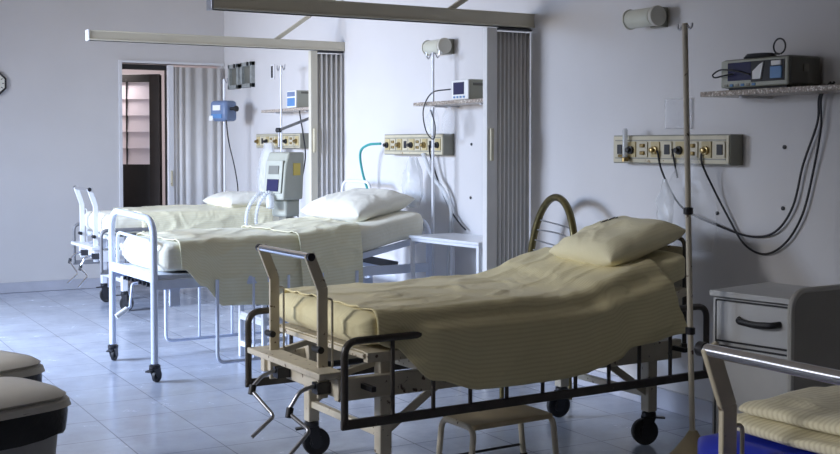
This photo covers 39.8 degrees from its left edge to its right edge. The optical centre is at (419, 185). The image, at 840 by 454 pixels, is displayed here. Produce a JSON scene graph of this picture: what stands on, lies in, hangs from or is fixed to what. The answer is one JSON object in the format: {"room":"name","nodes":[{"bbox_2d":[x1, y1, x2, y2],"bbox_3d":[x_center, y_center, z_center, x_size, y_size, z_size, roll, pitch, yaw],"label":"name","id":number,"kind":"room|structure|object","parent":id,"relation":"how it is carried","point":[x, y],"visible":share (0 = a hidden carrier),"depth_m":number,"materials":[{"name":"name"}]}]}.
{"room":"hospital room","nodes":[
{"label":"hospital room","id":0,"kind":"room"},
{"bbox_2d":[0,0,223,282],"bbox_3d":[-4.910,-0.576,10.616,6.500,3.250,0.140,-1,2,-29],"label":"wall","id":1,"kind":"structure","parent":0,"point":[59,105],"depth_m":11.34,"materials":[{"name":"paint"}]},
{"bbox_2d":[0,73,6,93],"bbox_3d":[-4.039,-0.969,10.990,0.231,0.231,0.042,-1,2,-29],"label":"wall clock","id":2,"kind":"object","parent":1,"relation":"attached to","point":[3,81],"visible":1,"depth_m":11.02,"materials":[{"name":"white plastic"}]},
{"bbox_2d":[0,277,120,293],"bbox_3d":[-5.346,1.010,10.333,5.410,0.100,0.020,-1,2,-29],"label":"baseboard","id":3,"kind":"structure","parent":1,"relation":"attached to","point":[50,285],"depth_m":11.30,"materials":[{"name":"plastic"}]},
{"bbox_2d":[122,74,161,262],"bbox_3d":[-3.002,-0.084,12.082,0.670,2.135,0.125,0,2,10],"label":"door","id":4,"kind":"structure","parent":1,"relation":"in","point":[142,101],"depth_m":12.00,"materials":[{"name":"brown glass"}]},
{"bbox_2d":[122,64,167,204],"bbox_3d":[-2.797,-0.115,11.826,0.535,2.225,0.100,-1,2,-29],"label":"trim","id":5,"kind":"structure","parent":1,"relation":"attached to","point":[124,66],"depth_m":11.90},
{"bbox_2d":[118,60,223,206],"bbox_3d":[-2.530,-0.129,11.886,1.100,2.269,0.030,-1,2,-29],"label":"trim","id":6,"kind":"structure","parent":1,"relation":"attached to","point":[119,61],"depth_m":11.61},
{"bbox_2d":[167,65,221,204],"bbox_3d":[-2.316,-0.120,11.974,0.577,2.215,0.065,-1,2,-29],"label":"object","id":7,"kind":"structure","parent":1,"relation":"in","point":[194,142],"depth_m":11.95,"materials":[{"name":"plastic"}]},
{"bbox_2d":[122,63,209,204],"bbox_3d":[-3.711,-0.697,14.082,2.600,3.250,0.100,-1,2,-29],"label":"door frame","id":8,"kind":"structure","parent":0,"point":[124,71],"depth_m":14.33,"materials":[{"name":"grey paint"}]},
{"bbox_2d":[0,281,711,453],"bbox_3d":[-1.283,1.294,5.066,7.700,0.100,18.400,-1,2,-29],"label":"floor","id":9,"kind":"structure","parent":0,"point":[200,404],"depth_m":6.43,"materials":[{"name":"tile"}]},
{"bbox_2d":[0,350,44,381],"bbox_3d":[-1.841,0.974,4.762,0.492,0.561,0.492,1,2,36],"label":"waste bin","id":10,"kind":"object","parent":9,"relation":"on","point":[12,364],"visible":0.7,"depth_m":4.72,"materials":[{"name":"grey plastic"}]},
{"bbox_2d":[0,377,70,453],"bbox_3d":[-1.552,0.995,4.168,0.492,0.561,0.492,2,3,41],"label":"waste bin","id":11,"kind":"object","parent":9,"relation":"on","point":[33,413],"visible":1,"depth_m":4.07,"materials":[{"name":"grey plastic"}]},
{"bbox_2d":[67,186,148,310],"bbox_3d":[-2.204,0.524,10.468,1.941,1.062,0.970,-1,2,-30],"label":"hospital bed","id":12,"kind":"object","parent":9,"relation":"on","point":[99,252],"visible":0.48,"depth_m":9.90,"materials":[{"name":"white metal"}]},
{"bbox_2d":[71,241,99,249],"bbox_3d":[-2.884,0.519,10.035,0.101,0.027,0.710,-1,2,-30],"label":"shelf","id":13,"kind":"object","parent":12,"relation":"attached to","point":[82,244],"depth_m":9.93,"materials":[{"name":"white metal"}]},
{"bbox_2d":[85,210,278,233],"bbox_3d":[-2.125,0.299,10.506,1.638,0.186,0.880,-1,2,-30],"label":"mattress","id":14,"kind":"object","parent":12,"relation":"on","point":[121,221],"visible":0.28,"depth_m":9.84,"materials":[{"name":"beige fabric"}]},
{"bbox_2d":[113,204,272,231],"bbox_3d":[-2.071,0.300,10.533,1.199,0.235,0.959,-1,2,-30],"label":"sheet","id":15,"kind":"object","parent":14,"relation":"on","point":[203,216],"visible":0.75,"depth_m":10.16,"materials":[{"name":"beige fabric"}]},
{"bbox_2d":[203,191,265,207],"bbox_3d":[-1.662,0.139,10.786,0.487,0.168,0.781,-1,2,-29],"label":"pillow","id":16,"kind":"object","parent":15,"relation":"on","point":[232,199],"visible":0.62,"depth_m":10.52,"materials":[{"name":"beige fabric"}]},
{"bbox_2d":[207,78,227,288],"bbox_3d":[-1.904,-0.013,11.311,0.289,2.055,0.289,-1,2,-29],"label":"stand","id":17,"kind":"object","parent":9,"relation":"on","point":[223,80],"visible":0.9,"depth_m":11.29,"materials":[{"name":"white metal"}]},
{"bbox_2d":[209,100,238,121],"bbox_3d":[-1.883,-0.723,11.259,0.300,0.200,0.175,1,2,36],"label":"pump","id":18,"kind":"object","parent":17,"relation":"attached to","point":[224,110],"visible":1,"depth_m":11.21,"materials":[{"name":"blue plastic"}]},
{"bbox_2d":[226,120,237,190],"bbox_3d":[-1.797,-0.246,11.104,0.104,0.766,0.129,-1,2,-19],"label":"cable","id":19,"kind":"object","parent":18,"relation":"hanging from","point":[226,120],"visible":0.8,"depth_m":11.06,"materials":[{"name":"black plastic"}]},
{"bbox_2d":[238,305,287,355],"bbox_3d":[-0.959,0.911,7.736,0.370,0.480,0.410,-1,2,-31],"label":"step stool","id":20,"kind":"object","parent":9,"relation":"on","point":[262,320],"visible":0.33,"depth_m":7.76,"materials":[{"name":"white metal"}]},
{"bbox_2d":[106,208,431,381],"bbox_3d":[-1.007,0.643,7.762,2.112,1.013,0.943,-1,2,-32],"label":"hospital bed","id":21,"kind":"object","parent":9,"relation":"on","point":[156,280],"visible":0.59,"depth_m":7.36,"materials":[{"name":"white metal"}]},
{"bbox_2d":[122,210,422,270],"bbox_3d":[-0.962,0.344,7.780,1.880,0.320,0.810,-1,2,-32],"label":"mattress","id":22,"kind":"object","parent":21,"relation":"on","point":[383,230],"visible":0.38,"depth_m":7.70,"materials":[{"name":"beige fabric"}]},
{"bbox_2d":[136,227,327,305],"bbox_3d":[-1.228,0.510,7.614,1.078,0.480,0.920,-1,2,-32],"label":"sheet","id":23,"kind":"object","parent":22,"relation":"on","point":[230,256],"visible":0.72,"depth_m":7.21,"materials":[{"name":"beige fabric"}]},
{"bbox_2d":[241,216,362,285],"bbox_3d":[-0.806,0.476,7.866,0.503,0.493,0.953,-1,2,-32],"label":"sheet","id":24,"kind":"object","parent":22,"relation":"on","point":[339,243],"visible":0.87,"depth_m":7.53,"materials":[{"name":"beige fabric"}]},
{"bbox_2d":[301,188,414,221],"bbox_3d":[-0.449,0.136,8.208,0.477,0.232,0.742,-2,3,-37],"label":"pillow","id":25,"kind":"object","parent":22,"relation":"on","point":[354,204],"visible":0.92,"depth_m":8.00,"materials":[{"name":"beige fabric"}]},
{"bbox_2d":[244,117,308,306],"bbox_3d":[-1.177,0.221,9.807,0.416,1.713,0.538,1,2,37],"label":"ventilator","id":26,"kind":"object","parent":9,"relation":"on","point":[283,185],"visible":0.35,"depth_m":9.77,"materials":[{"name":"cream plastic"},{"name":"grey plastic"},{"name":"dark screen glass"}]},
{"bbox_2d":[266,194,273,208],"bbox_3d":[-1.257,0.133,9.728,0.068,0.124,0.069,1,2,37],"label":"jar","id":27,"kind":"object","parent":26,"relation":"on","point":[269,197],"depth_m":9.70,"materials":[{"name":"white"}]},
{"bbox_2d":[277,64,284,151],"bbox_3d":[-1.224,-0.005,10.248,0.289,2.115,0.289,-1,2,-29],"label":"stand","id":28,"kind":"object","parent":9,"relation":"on","point":[280,66],"visible":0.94,"depth_m":10.22,"materials":[{"name":"white metal"}]},
{"bbox_2d":[341,179,370,276],"bbox_3d":[-0.693,0.534,8.889,0.518,1.152,0.561,-1,2,-29],"label":"chair","id":29,"kind":"object","parent":9,"relation":"on","point":[346,180],"visible":0.13,"depth_m":8.99,"materials":[{"name":"white metal"}]},
{"bbox_2d":[426,51,439,275],"bbox_3d":[0.090,0.101,8.046,0.289,2.055,0.289,-1,2,-29],"label":"stand","id":30,"kind":"object","parent":9,"relation":"on","point":[432,53],"visible":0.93,"depth_m":8.03,"materials":[{"name":"white metal"}]},
{"bbox_2d":[409,233,482,278],"bbox_3d":[0.295,0.747,7.620,0.380,0.815,0.740,-1,2,-36],"label":"side table","id":31,"kind":"object","parent":9,"relation":"on","point":[452,239],"visible":0.36,"depth_m":7.64,"materials":[{"name":"white metal"}]},
{"bbox_2d":[245,237,709,453],"bbox_3d":[0.209,0.738,5.341,2.140,0.992,0.970,-1,2,-31],"label":"hospital bed","id":32,"kind":"object","parent":9,"relation":"on","point":[310,362],"visible":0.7,"depth_m":4.94,"materials":[{"name":"beige metal"}]},
{"bbox_2d":[247,345,340,380],"bbox_3d":[-0.531,0.736,4.847,0.110,0.025,0.710,-1,2,-31],"label":"shelf","id":33,"kind":"object","parent":32,"relation":"attached to","point":[319,371],"depth_m":4.76,"materials":[{"name":"beige wood"}]},
{"bbox_2d":[279,250,684,344],"bbox_3d":[0.299,0.466,5.387,1.760,0.302,0.880,-1,2,-31],"label":"mattress","id":34,"kind":"object","parent":32,"relation":"on","point":[349,322],"visible":0.28,"depth_m":4.99,"materials":[{"name":"beige fabric"}]},
{"bbox_2d":[280,247,686,389],"bbox_3d":[0.296,0.578,5.352,1.611,0.484,1.013,-1,2,-31],"label":"sheet","id":35,"kind":"object","parent":34,"relation":"on","point":[538,316],"visible":0.94,"depth_m":5.02,"materials":[{"name":"beige fabric"}]},
{"bbox_2d":[549,216,685,265],"bbox_3d":[0.956,0.271,5.663,0.429,0.227,0.556,-1,2,-24],"label":"pillow","id":36,"kind":"object","parent":35,"relation":"on","point":[614,241],"visible":0.96,"depth_m":5.48,"materials":[{"name":"beige fabric"}]},
{"bbox_2d":[436,405,558,453],"bbox_3d":[0.338,1.120,5.056,0.506,0.251,0.274,-1,2,-32],"label":"step stool","id":37,"kind":"object","parent":9,"relation":"on","point":[472,422],"visible":0.98,"depth_m":5.03,"materials":[{"name":"beige metal"}]},
{"bbox_2d":[499,194,576,399],"bbox_3d":[0.567,0.619,6.696,0.530,1.137,0.647,-1,2,-19],"label":"chair","id":38,"kind":"object","parent":9,"relation":"on","point":[562,200],"visible":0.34,"depth_m":6.78,"materials":[{"name":"brown metal"}]},
{"bbox_2d":[669,23,700,453],"bbox_3d":[1.187,0.275,5.018,0.300,1.940,0.300,-1,2,-29],"label":"stand","id":39,"kind":"object","parent":9,"relation":"on","point":[688,444],"visible":0.98,"depth_m":4.99,"materials":[{"name":"beige metal"}]},
{"bbox_2d":[709,282,809,433],"bbox_3d":[1.591,0.853,5.058,0.500,0.782,0.510,-2,3,-40],"label":"base cabinet","id":40,"kind":"object","parent":9,"relation":"on","point":[752,317],"visible":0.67,"depth_m":4.96,"materials":[{"name":"grey metal"}]},
{"bbox_2d":[694,341,839,453],"bbox_3d":[1.571,0.825,2.860,1.994,0.992,0.875,-1,2,-31],"label":"hospital bed","id":41,"kind":"object","parent":9,"relation":"on","point":[714,355],"visible":1,"depth_m":2.51,"materials":[{"name":"beige metal"}]},
{"bbox_2d":[697,431,817,453],"bbox_3d":[1.615,0.652,2.880,1.760,0.133,0.860,-1,2,-31],"label":"mattress","id":42,"kind":"object","parent":41,"relation":"on","point":[708,444],"visible":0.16,"depth_m":2.69,"materials":[{"name":"blue plastic"}]},
{"bbox_2d":[737,413,839,453],"bbox_3d":[1.068,0.574,2.605,0.388,0.048,0.670,-1,2,-32],"label":"folded blanket","id":43,"kind":"object","parent":42,"relation":"on","point":[790,435],"visible":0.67,"depth_m":2.64,"materials":[{"name":"beige fabric"}]},
{"bbox_2d":[739,385,839,435],"bbox_3d":[1.088,0.530,2.609,0.357,0.050,0.640,-1,2,-35],"label":"folded blanket","id":44,"kind":"object","parent":43,"relation":"on","point":[814,408],"visible":1,"depth_m":2.70,"materials":[{"name":"beige fabric"}]},
{"bbox_2d":[786,284,839,392],"bbox_3d":[1.681,0.825,4.621,0.628,0.869,0.260,-1,2,-31],"label":"board","id":45,"kind":"object","parent":9,"relation":"on","point":[813,313],"visible":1,"depth_m":4.51,"materials":[{"name":"grey laminate"}]},
{"bbox_2d":[224,0,839,400],"bbox_3d":[1.842,-0.396,5.474,0.200,3.250,15.740,-1,2,-29],"label":"wall","id":46,"kind":"structure","parent":0,"point":[593,78],"depth_m":6.70,"materials":[{"name":"paint"}]},
{"bbox_2d":[85,16,344,51],"bbox_3d":[-1.553,-1.346,9.118,2.113,0.505,0.086,-1,2,-29],"label":"track","id":47,"kind":"object","parent":46,"relation":"attached to","point":[277,42],"visible":0.99,"depth_m":9.07,"materials":[{"name":"beige metal"}]},
{"bbox_2d":[308,51,342,216],"bbox_3d":[-0.773,-0.021,9.596,0.292,2.173,0.076,-1,2,-29],"label":"curtain","id":48,"kind":"object","parent":47,"relation":"hanging from","point":[324,70],"depth_m":9.57,"materials":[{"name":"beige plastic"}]},
{"bbox_2d":[228,64,240,89],"bbox_3d":[-1.897,-1.108,11.817,0.052,0.250,0.280,-1,2,-29],"label":"air vent","id":49,"kind":"object","parent":46,"relation":"in","point":[234,69],"visible":0.98,"depth_m":11.83,"materials":[{"name":"grey metal"}]},
{"bbox_2d":[232,68,235,84],"bbox_3d":[-1.879,-1.108,11.827,0.010,0.200,0.220,-1,2,-29],"label":"grille","id":50,"kind":"object","parent":49,"relation":"attached to","point":[233,69],"depth_m":11.84,"materials":[{"name":"grey metal"}]},
{"bbox_2d":[240,61,254,87],"bbox_3d":[-1.715,-1.097,11.495,0.052,0.250,0.300,-1,2,-29],"label":"air vent","id":51,"kind":"object","parent":46,"relation":"in","point":[247,69],"visible":1,"depth_m":11.50,"materials":[{"name":"grey metal"}]},
{"bbox_2d":[244,66,249,83],"bbox_3d":[-1.697,-1.097,11.505,0.010,0.200,0.240,-1,2,-29],"label":"grille","id":52,"kind":"object","parent":51,"relation":"attached to","point":[246,68],"depth_m":11.53,"materials":[{"name":"grey metal"}]},
{"bbox_2d":[270,64,274,79],"bbox_3d":[-1.395,-1.073,10.964,0.017,0.140,0.090,-1,2,-29],"label":"wall socket","id":53,"kind":"object","parent":46,"relation":"attached to","point":[272,67],"visible":1,"depth_m":10.95,"materials":[{"name":"white plastic"}]},
{"bbox_2d":[254,133,308,147],"bbox_3d":[-1.296,-0.411,10.694,0.134,0.135,1.052,-1,2,-29],"label":"panel","id":54,"kind":"object","parent":46,"relation":"attached to","point":[289,140],"visible":0.83,"depth_m":10.46,"materials":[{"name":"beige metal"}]},
{"bbox_2d":[254,137,259,144],"bbox_3d":[-1.560,-0.424,11.068,0.043,0.082,0.068,-1,2,-29],"label":"outlet","id":55,"kind":"object","parent":54,"relation":"attached to","point":[257,141],"depth_m":11.06,"materials":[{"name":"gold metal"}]},
{"bbox_2d":[256,142,274,191],"bbox_3d":[-1.377,-0.113,10.536,0.149,0.569,0.431,-1,2,-29],"label":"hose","id":56,"kind":"object","parent":54,"relation":"hanging from","point":[268,147],"visible":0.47,"depth_m":10.49,"materials":[{"name":"white plastic"}]},
{"bbox_2d":[273,136,277,144],"bbox_3d":[-1.333,-0.410,10.667,0.043,0.082,0.068,-1,2,-29],"label":"outlet","id":57,"kind":"object","parent":54,"relation":"attached to","point":[275,141],"depth_m":10.66,"materials":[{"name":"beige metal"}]},
{"bbox_2d":[282,136,287,144],"bbox_3d":[-1.220,-0.403,10.466,0.043,0.082,0.068,-1,2,-29],"label":"outlet","id":58,"kind":"object","parent":54,"relation":"attached to","point":[285,141],"depth_m":10.46,"materials":[{"name":"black plastic"}]},
{"bbox_2d":[292,136,298,144],"bbox_3d":[-1.107,-0.396,10.266,0.043,0.082,0.068,-1,2,-29],"label":"outlet","id":59,"kind":"object","parent":54,"relation":"attached to","point":[296,138],"depth_m":10.25,"materials":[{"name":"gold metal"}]},
{"bbox_2d":[261,107,308,113],"bbox_3d":[-1.090,-0.659,10.232,0.220,0.037,1.120,-1,2,-29],"label":"wall shelf","id":60,"kind":"object","parent":46,"relation":"attached to","point":[302,109],"visible":0.63,"depth_m":10.22,"materials":[{"name":"stone"}]},
{"bbox_2d":[287,90,308,107],"bbox_3d":[-1.035,-0.750,10.097,0.194,0.150,0.204,-1,2,-29],"label":"patient monitor","id":61,"kind":"object","parent":60,"relation":"on","point":[295,98],"visible":0.84,"depth_m":10.00,"materials":[{"name":"white plastic"}]},
{"bbox_2d":[297,110,305,216],"bbox_3d":[-1.022,-0.201,10.002,0.035,0.946,0.141,1,2,16],"label":"cable","id":62,"kind":"object","parent":60,"relation":"hanging from","point":[299,110],"visible":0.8,"depth_m":10.02,"materials":[{"name":"black plastic"}]},
{"bbox_2d":[206,0,534,28],"bbox_3d":[-0.216,-1.204,6.753,2.112,0.481,0.086,-1,2,-29],"label":"track","id":63,"kind":"object","parent":46,"relation":"attached to","point":[451,15],"visible":1,"depth_m":6.71,"materials":[{"name":"beige metal"}]},
{"bbox_2d":[483,27,531,271],"bbox_3d":[0.546,0.087,7.220,0.332,2.123,0.076,-1,2,-29],"label":"curtain","id":64,"kind":"object","parent":63,"relation":"hanging from","point":[506,55],"depth_m":7.20,"materials":[{"name":"grey plastic"}]},
{"bbox_2d":[383,133,453,154],"bbox_3d":[-0.037,-0.299,8.467,0.134,0.153,0.883,-1,2,-29],"label":"panel","id":65,"kind":"object","parent":46,"relation":"attached to","point":[394,144],"visible":0.94,"depth_m":8.37,"materials":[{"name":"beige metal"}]},
{"bbox_2d":[359,142,381,188],"bbox_3d":[-0.379,-0.111,8.949,0.122,0.443,0.266,-1,2,-29],"label":"hose","id":66,"kind":"object","parent":65,"relation":"hanging from","point":[379,143],"visible":0.85,"depth_m":9.00,"materials":[{"name":"teal rubber"}]},
{"bbox_2d":[383,139,389,149],"bbox_3d":[-0.259,-0.310,8.768,0.043,0.082,0.068,-1,2,-29],"label":"outlet","id":67,"kind":"object","parent":65,"relation":"attached to","point":[386,145],"depth_m":8.76,"materials":[{"name":"black plastic"}]},
{"bbox_2d":[391,139,395,149],"bbox_3d":[-0.198,-0.307,8.694,0.008,0.082,0.068,-1,2,-29],"label":"outlet","id":68,"kind":"object","parent":65,"relation":"attached to","point":[393,141],"depth_m":8.68,"materials":[{"name":"beige plastic"}]},
{"bbox_2d":[394,139,401,149],"bbox_3d":[-0.167,-0.304,8.604,0.043,0.082,0.068,-1,2,-29],"label":"outlet","id":69,"kind":"object","parent":65,"relation":"attached to","point":[398,142],"depth_m":8.59,"materials":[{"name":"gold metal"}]},
{"bbox_2d":[403,139,407,149],"bbox_3d":[-0.105,-0.301,8.530,0.008,0.082,0.068,-1,2,-29],"label":"outlet","id":70,"kind":"object","parent":65,"relation":"attached to","point":[405,141],"depth_m":8.52,"materials":[{"name":"beige plastic"}]},
{"bbox_2d":[407,139,413,149],"bbox_3d":[-0.074,-0.298,8.440,0.043,0.082,0.068,-1,2,-29],"label":"outlet","id":71,"kind":"object","parent":65,"relation":"attached to","point":[410,142],"depth_m":8.43,"materials":[{"name":"black plastic"}]},
{"bbox_2d":[402,157,423,207],"bbox_3d":[-0.053,-0.021,8.335,0.128,0.373,0.232,-1,2,-29],"label":"plastic bag","id":72,"kind":"object","parent":65,"relation":"hanging from","point":[412,180],"visible":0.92,"depth_m":8.27,"materials":[{"name":"white"}]},
{"bbox_2d":[416,139,420,149],"bbox_3d":[-0.013,-0.296,8.367,0.008,0.082,0.068,-1,2,-29],"label":"outlet","id":73,"kind":"object","parent":65,"relation":"attached to","point":[418,141],"depth_m":8.35,"materials":[{"name":"beige plastic"}]},
{"bbox_2d":[419,139,426,149],"bbox_3d":[0.018,-0.292,8.276,0.043,0.082,0.068,-1,2,-29],"label":"outlet","id":74,"kind":"object","parent":65,"relation":"attached to","point":[423,142],"depth_m":8.27,"materials":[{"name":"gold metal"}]},
{"bbox_2d":[421,152,453,275],"bbox_3d":[0.125,0.251,8.191,0.043,0.968,0.320,-2,3,-43],"label":"hose","id":75,"kind":"object","parent":65,"relation":"hanging from","point":[449,203],"visible":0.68,"depth_m":8.11,"materials":[{"name":"white plastic"}]},
{"bbox_2d":[434,139,440,149],"bbox_3d":[0.111,-0.287,8.112,0.043,0.082,0.068,-1,2,-29],"label":"outlet","id":76,"kind":"object","parent":65,"relation":"attached to","point":[437,142],"depth_m":8.10,"materials":[{"name":"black plastic"}]},
{"bbox_2d":[428,145,465,229],"bbox_3d":[0.201,0.010,8.087,0.050,0.586,0.382,-2,3,-42],"label":"cable","id":77,"kind":"object","parent":65,"relation":"hanging from","point":[464,228],"visible":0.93,"depth_m":8.19,"materials":[{"name":"black plastic"}]},
{"bbox_2d":[421,38,453,55],"bbox_3d":[0.133,-0.971,8.126,0.150,0.110,0.239,-1,2,-29],"label":"wall lamp","id":78,"kind":"object","parent":46,"relation":"attached to","point":[445,46],"visible":0.94,"depth_m":8.06,"materials":[{"name":"beige plastic"}]},
{"bbox_2d":[413,98,482,107],"bbox_3d":[0.305,-0.547,7.734,0.250,0.037,0.995,-1,2,-29],"label":"wall shelf","id":79,"kind":"object","parent":46,"relation":"attached to","point":[465,102],"visible":0.72,"depth_m":7.74,"materials":[{"name":"stone"}]},
{"bbox_2d":[452,79,482,99],"bbox_3d":[0.351,-0.631,7.666,0.214,0.132,0.214,-1,2,-29],"label":"patient monitor","id":80,"kind":"object","parent":79,"relation":"on","point":[465,88],"visible":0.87,"depth_m":7.57,"materials":[{"name":"white plastic"}]},
{"bbox_2d":[422,89,450,139],"bbox_3d":[0.092,-0.480,7.867,0.075,0.339,0.390,-1,2,-24],"label":"cable","id":81,"kind":"object","parent":80,"relation":"hanging from","point":[441,89],"visible":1,"depth_m":7.92,"materials":[{"name":"black plastic"}]},
{"bbox_2d":[572,370,711,423],"bbox_3d":[1.778,1.177,5.412,0.024,0.110,15.600,-1,2,-29],"label":"baseboard","id":82,"kind":"structure","parent":46,"relation":"attached to","point":[669,400],"depth_m":6.17,"materials":[{"name":"plastic"}]},
{"bbox_2d":[621,5,667,29],"bbox_3d":[1.214,-0.897,6.211,0.150,0.110,0.239,-1,2,-29],"label":"wall lamp","id":83,"kind":"object","parent":46,"relation":"attached to","point":[655,17],"visible":1,"depth_m":6.16,"materials":[{"name":"beige"}]},
{"bbox_2d":[613,134,742,164],"bbox_3d":[1.315,-0.189,6.075,0.134,0.153,0.898,-1,2,-29],"label":"panel","id":84,"kind":"object","parent":46,"relation":"attached to","point":[716,149],"visible":0.92,"depth_m":5.96,"materials":[{"name":"beige"}]},
{"bbox_2d":[616,142,621,156],"bbox_3d":[1.104,-0.200,6.391,0.008,0.082,0.068,-1,2,-29],"label":"outlet","id":85,"kind":"object","parent":84,"relation":"attached to","point":[618,144],"depth_m":6.39,"materials":[{"name":"beige plastic"}]},
{"bbox_2d":[617,145,621,153],"bbox_3d":[1.100,-0.200,6.388,0.006,0.052,0.040,-1,2,-29],"label":"socket","id":86,"kind":"object","parent":84,"relation":"attached to","point":[619,147],"depth_m":6.39,"materials":[{"name":"black plastic"}]},
{"bbox_2d":[618,128,629,161],"bbox_3d":[1.114,-0.221,6.334,0.048,0.180,0.068,-1,2,-29],"label":"flowmeter","id":87,"kind":"object","parent":84,"relation":"attached to","point":[624,155],"visible":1,"depth_m":6.31,"materials":[{"name":"white"}]},
{"bbox_2d":[625,142,635,156],"bbox_3d":[1.136,-0.196,6.299,0.043,0.082,0.068,-1,2,-29],"label":"outlet","id":88,"kind":"object","parent":84,"relation":"attached to","point":[631,149],"depth_m":6.29,"materials":[{"name":"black plastic"}]},
{"bbox_2d":[639,144,644,154],"bbox_3d":[1.190,-0.194,6.219,0.016,0.060,0.030,-1,2,-29],"label":"socket","id":89,"kind":"object","parent":84,"relation":"attached to","point":[641,146],"depth_m":6.21,"materials":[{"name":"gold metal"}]},
{"bbox_2d":[639,142,647,156],"bbox_3d":[1.198,-0.194,6.224,0.008,0.082,0.068,-1,2,-29],"label":"outlet","id":90,"kind":"object","parent":84,"relation":"attached to","point":[643,146],"depth_m":6.21,"materials":[{"name":"beige plastic"}]},
{"bbox_2d":[648,142,659,156],"bbox_3d":[1.230,-0.191,6.132,0.043,0.082,0.068,-1,2,-29],"label":"outlet","id":91,"kind":"object","parent":84,"relation":"attached to","point":[653,147],"depth_m":6.13,"materials":[{"name":"gold metal"}]},
{"bbox_2d":[655,179,673,223],"bbox_3d":[1.276,0.093,6.032,0.047,0.255,0.138,-1,2,-29],"label":"plastic bag","id":92,"kind":"object","parent":84,"relation":"hanging from","point":[664,202],"visible":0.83,"depth_m":6.01,"materials":[{"name":"white"}]},
{"bbox_2d":[664,145,669,154],"bbox_3d":[1.288,-0.188,6.054,0.006,0.052,0.040,-1,2,-29],"label":"socket","id":93,"kind":"object","parent":84,"relation":"attached to","point":[666,147],"depth_m":6.05,"materials":[{"name":"black plastic"}]},
{"bbox_2d":[663,142,671,156],"bbox_3d":[1.293,-0.188,6.057,0.008,0.082,0.068,-1,2,-29],"label":"outlet","id":94,"kind":"object","parent":84,"relation":"attached to","point":[667,146],"depth_m":6.05,"materials":[{"name":"beige plastic"}]},
{"bbox_2d":[671,149,677,177],"bbox_3d":[1.320,-0.115,6.010,0.041,0.152,0.012,0,2,-11],"label":"cable","id":95,"kind":"object","parent":84,"relation":"hanging from","point":[671,149],"visible":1,"depth_m":6.01,"materials":[{"name":"black plastic"}]},
{"bbox_2d":[673,142,683,157],"bbox_3d":[1.325,-0.185,5.965,0.043,0.082,0.068,-1,2,-29],"label":"outlet","id":96,"kind":"object","parent":84,"relation":"attached to","point":[678,147],"depth_m":5.96,"materials":[{"name":"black plastic"}]},
{"bbox_2d":[690,144,694,155],"bbox_3d":[1.379,-0.182,5.885,0.016,0.060,0.030,-1,2,-29],"label":"socket","id":97,"kind":"object","parent":84,"relation":"attached to","point":[692,146],"depth_m":5.88,"materials":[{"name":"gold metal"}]},
{"bbox_2d":[690,142,697,157],"bbox_3d":[1.387,-0.182,5.890,0.008,0.082,0.068,-1,2,-29],"label":"outlet","id":98,"kind":"object","parent":84,"relation":"attached to","point":[693,145],"depth_m":5.87,"materials":[{"name":"beige plastic"}]},
{"bbox_2d":[699,141,711,157],"bbox_3d":[1.419,-0.179,5.798,0.043,0.082,0.068,-1,2,-29],"label":"outlet","id":99,"kind":"object","parent":84,"relation":"attached to","point":[705,147],"depth_m":5.79,"materials":[{"name":"gold metal"}]},
{"bbox_2d":[716,144,722,154],"bbox_3d":[1.477,-0.176,5.720,0.006,0.052,0.040,-1,2,-29],"label":"socket","id":100,"kind":"object","parent":84,"relation":"attached to","point":[719,147],"depth_m":5.72,"materials":[{"name":"black plastic"}]},
{"bbox_2d":[715,141,725,157],"bbox_3d":[1.482,-0.176,5.723,0.008,0.082,0.068,-1,2,-29],"label":"outlet","id":101,"kind":"object","parent":84,"relation":"attached to","point":[720,146],"depth_m":5.71,"materials":[{"name":"beige plastic"}]},
{"bbox_2d":[700,84,839,98],"bbox_3d":[1.732,-0.420,5.208,0.250,0.037,1.087,-1,2,-29],"label":"wall shelf","id":102,"kind":"object","parent":46,"relation":"attached to","point":[763,93],"visible":1,"depth_m":5.27,"materials":[{"name":"stone"}]},
{"bbox_2d":[656,81,831,237],"bbox_3d":[1.569,-0.115,5.670,0.080,0.735,1.096,-1,2,-33],"label":"cable","id":103,"kind":"object","parent":102,"relation":"hanging from","point":[830,82],"visible":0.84,"depth_m":5.46,"materials":[{"name":"black plastic"}]},
{"bbox_2d":[700,81,834,254],"bbox_3d":[1.659,-0.069,5.524,0.092,0.816,0.790,-1,2,-34],"label":"cable","id":104,"kind":"object","parent":102,"relation":"hanging from","point":[833,82],"visible":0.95,"depth_m":5.41,"materials":[{"name":"black plastic"}]},
{"bbox_2d":[721,55,819,89],"bbox_3d":[1.622,-0.519,5.389,0.222,0.144,0.424,-1,2,-29],"label":"patient monitor","id":105,"kind":"object","parent":102,"relation":"on","point":[784,70],"visible":0.99,"depth_m":5.25,"materials":[{"name":"grey plastic"}]},
{"bbox_2d":[712,69,749,78],"bbox_3d":[1.448,-0.527,5.439,0.033,0.043,0.237,-1,2,-29],"label":"cable","id":106,"kind":"object","parent":105,"relation":"attached to","point":[715,72],"visible":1,"depth_m":5.44,"materials":[{"name":"black plastic"}]},
{"bbox_2d":[744,38,785,58],"bbox_3d":[1.594,-0.631,5.357,0.080,0.087,0.272,-1,2,-29],"label":"coiled cable","id":107,"kind":"object","parent":105,"relation":"on","point":[752,55],"visible":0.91,"depth_m":5.32,"materials":[{"name":"black plastic"}]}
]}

